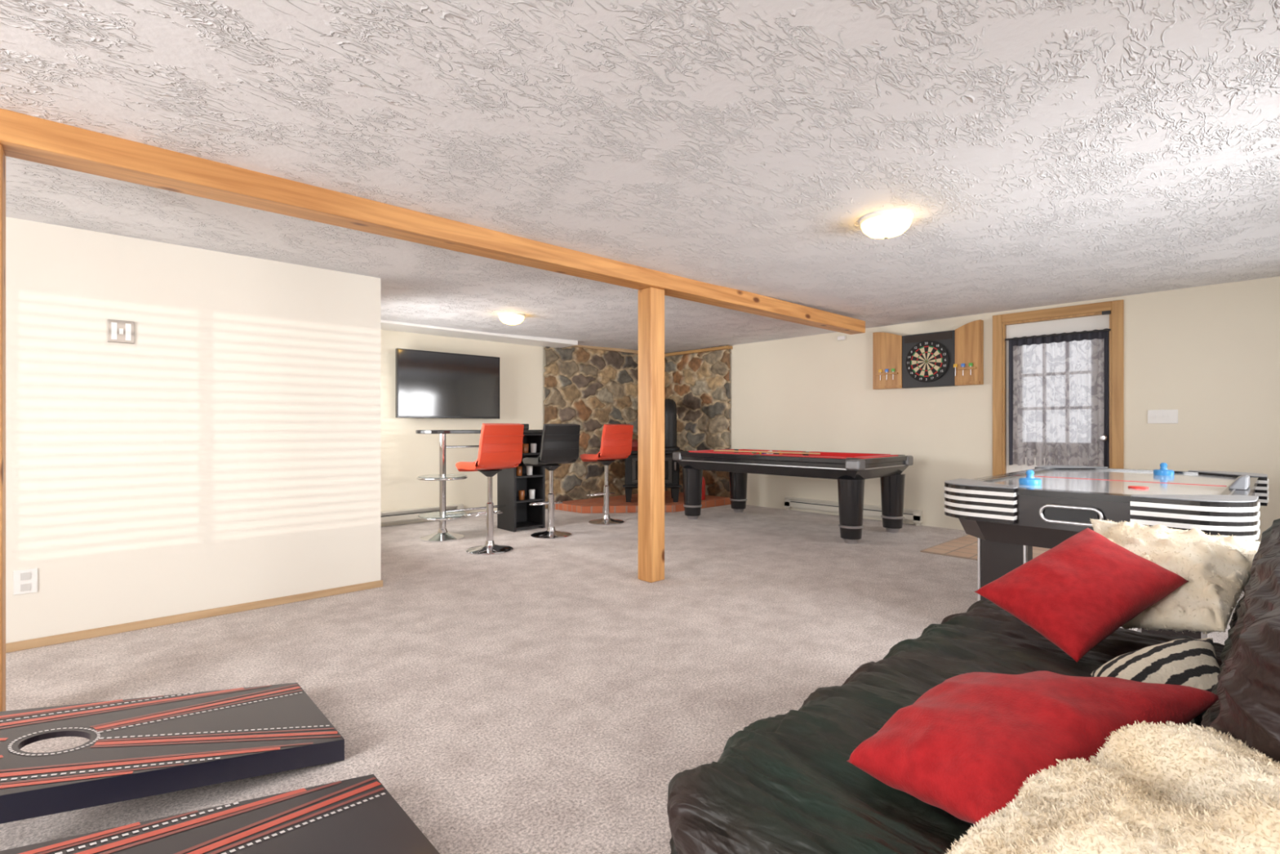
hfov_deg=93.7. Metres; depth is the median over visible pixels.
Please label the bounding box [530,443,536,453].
cup
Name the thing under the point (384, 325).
trim
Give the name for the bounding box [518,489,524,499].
cup
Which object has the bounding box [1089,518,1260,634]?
pillow
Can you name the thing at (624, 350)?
trim
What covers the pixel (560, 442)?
bar stool
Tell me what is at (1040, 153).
ceiling
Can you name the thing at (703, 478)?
fire extinguisher
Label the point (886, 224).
flush ceiling light
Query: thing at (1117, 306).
door frame
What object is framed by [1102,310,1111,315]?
sensor
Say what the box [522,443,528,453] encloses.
cup
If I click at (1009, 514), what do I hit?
table
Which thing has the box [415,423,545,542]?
bar table
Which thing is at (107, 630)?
baseboard
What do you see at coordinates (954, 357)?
cabinet
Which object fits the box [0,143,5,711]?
support post
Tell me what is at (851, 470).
pool table
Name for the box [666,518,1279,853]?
futon sofa
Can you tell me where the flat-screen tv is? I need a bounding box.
[395,347,499,418]
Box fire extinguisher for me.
[701,476,705,499]
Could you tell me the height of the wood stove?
1.412 m
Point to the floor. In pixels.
(539, 696)
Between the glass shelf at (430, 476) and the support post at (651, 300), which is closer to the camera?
the support post at (651, 300)
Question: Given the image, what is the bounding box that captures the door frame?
[992,299,1124,475]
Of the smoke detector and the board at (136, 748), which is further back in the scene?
the smoke detector
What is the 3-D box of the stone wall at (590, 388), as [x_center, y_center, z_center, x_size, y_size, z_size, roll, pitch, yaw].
[-0.407,-0.045,8.822,2.350,2.290,0.072,0,0,-43]
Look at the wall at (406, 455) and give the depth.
7.10 m
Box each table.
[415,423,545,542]
[672,448,913,543]
[943,462,1268,639]
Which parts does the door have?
knob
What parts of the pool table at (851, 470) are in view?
leg, leg, leg, leg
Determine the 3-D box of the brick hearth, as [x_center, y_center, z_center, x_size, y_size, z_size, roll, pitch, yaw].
[0.068,1.055,8.302,2.179,0.090,1.330,0,0,-43]
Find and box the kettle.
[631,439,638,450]
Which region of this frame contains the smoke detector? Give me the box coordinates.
[837,335,845,340]
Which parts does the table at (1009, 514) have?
leg, leg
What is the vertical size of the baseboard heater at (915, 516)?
0.170 m
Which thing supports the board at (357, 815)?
on the floor
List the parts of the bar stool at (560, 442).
swivel plate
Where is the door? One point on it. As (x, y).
(1059, 384)
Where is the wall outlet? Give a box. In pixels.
[13,568,37,595]
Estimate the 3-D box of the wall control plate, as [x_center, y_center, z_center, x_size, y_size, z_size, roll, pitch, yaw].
[-2.773,-0.510,3.208,0.110,0.120,0.024,0,0,-43]
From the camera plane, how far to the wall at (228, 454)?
3.38 m
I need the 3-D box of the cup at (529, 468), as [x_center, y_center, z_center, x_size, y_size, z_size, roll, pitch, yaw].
[-1.200,0.470,6.521,0.070,0.100,0.070,0,0,-43]
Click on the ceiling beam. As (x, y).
(22, 136)
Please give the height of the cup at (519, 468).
0.100 m
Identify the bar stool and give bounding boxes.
[455,422,524,555]
[522,423,580,539]
[579,423,633,525]
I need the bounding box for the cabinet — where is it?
[872,320,983,389]
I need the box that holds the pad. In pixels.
[920,534,1050,559]
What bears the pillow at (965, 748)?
on the futon sofa
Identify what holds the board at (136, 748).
on the floor
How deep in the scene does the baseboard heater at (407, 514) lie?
6.77 m
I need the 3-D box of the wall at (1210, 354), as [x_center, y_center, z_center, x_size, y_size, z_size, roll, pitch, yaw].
[3.114,-0.100,6.836,0.120,2.400,8.040,0,0,-43]
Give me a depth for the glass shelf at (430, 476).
5.87 m
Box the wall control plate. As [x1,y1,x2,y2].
[107,319,134,343]
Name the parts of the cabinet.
cabinet door rail, cabinet door, cabinet door rail, cabinet door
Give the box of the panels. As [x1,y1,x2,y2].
[1022,457,1044,471]
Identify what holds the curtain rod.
attached to the door
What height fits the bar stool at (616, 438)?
1.132 m
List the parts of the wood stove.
leg, door frame, door glass, plate, leg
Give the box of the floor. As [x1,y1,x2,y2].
[0,504,1244,853]
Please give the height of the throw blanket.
0.264 m
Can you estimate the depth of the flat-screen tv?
6.92 m
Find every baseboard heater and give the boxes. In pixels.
[380,503,463,524]
[784,497,922,525]
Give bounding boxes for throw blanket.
[945,720,1279,853]
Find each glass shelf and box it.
[417,474,466,478]
[417,511,466,518]
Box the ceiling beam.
[0,108,865,334]
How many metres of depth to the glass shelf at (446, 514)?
5.90 m
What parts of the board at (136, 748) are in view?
rail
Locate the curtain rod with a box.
[1004,328,1110,340]
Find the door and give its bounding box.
[1001,301,1111,467]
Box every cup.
[515,466,522,475]
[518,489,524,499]
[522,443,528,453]
[526,466,533,475]
[528,488,535,498]
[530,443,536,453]
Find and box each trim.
[380,320,577,347]
[570,345,667,356]
[666,345,732,355]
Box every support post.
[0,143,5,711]
[638,286,664,582]
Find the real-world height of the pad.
0.012 m
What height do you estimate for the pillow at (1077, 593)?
0.303 m
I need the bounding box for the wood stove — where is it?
[622,398,684,502]
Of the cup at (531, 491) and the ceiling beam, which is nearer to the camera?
the ceiling beam
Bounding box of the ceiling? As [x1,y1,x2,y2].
[0,0,1279,352]
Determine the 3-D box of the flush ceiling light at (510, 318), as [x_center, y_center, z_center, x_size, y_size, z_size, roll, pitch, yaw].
[-1.236,-1.029,5.779,0.254,0.110,0.254,0,0,-43]
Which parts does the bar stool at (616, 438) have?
swivel plate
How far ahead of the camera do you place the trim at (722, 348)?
8.98 m
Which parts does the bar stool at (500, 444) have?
swivel plate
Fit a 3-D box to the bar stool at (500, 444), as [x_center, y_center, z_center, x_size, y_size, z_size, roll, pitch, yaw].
[-1.330,0.534,5.337,0.417,1.132,0.551,0,0,-43]
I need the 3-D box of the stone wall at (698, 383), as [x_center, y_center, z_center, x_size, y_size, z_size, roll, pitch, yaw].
[0.834,-0.045,9.134,0.074,2.290,1.330,0,0,-43]
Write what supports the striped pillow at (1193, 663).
on the futon sofa
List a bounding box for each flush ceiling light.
[497,312,524,325]
[859,208,913,239]
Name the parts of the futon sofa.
seat mattress, mattress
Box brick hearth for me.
[554,490,730,513]
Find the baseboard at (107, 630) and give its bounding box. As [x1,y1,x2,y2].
[5,579,382,653]
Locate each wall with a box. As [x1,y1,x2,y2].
[5,217,380,643]
[380,329,546,526]
[543,346,667,508]
[664,345,730,497]
[728,275,1279,541]
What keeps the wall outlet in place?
attached to the wall at (228, 454)
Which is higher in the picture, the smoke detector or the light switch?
the smoke detector
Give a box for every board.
[0,682,344,823]
[0,773,439,853]
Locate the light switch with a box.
[1147,409,1177,423]
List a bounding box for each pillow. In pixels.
[847,671,1218,824]
[974,527,1188,662]
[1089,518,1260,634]
[1090,637,1220,725]

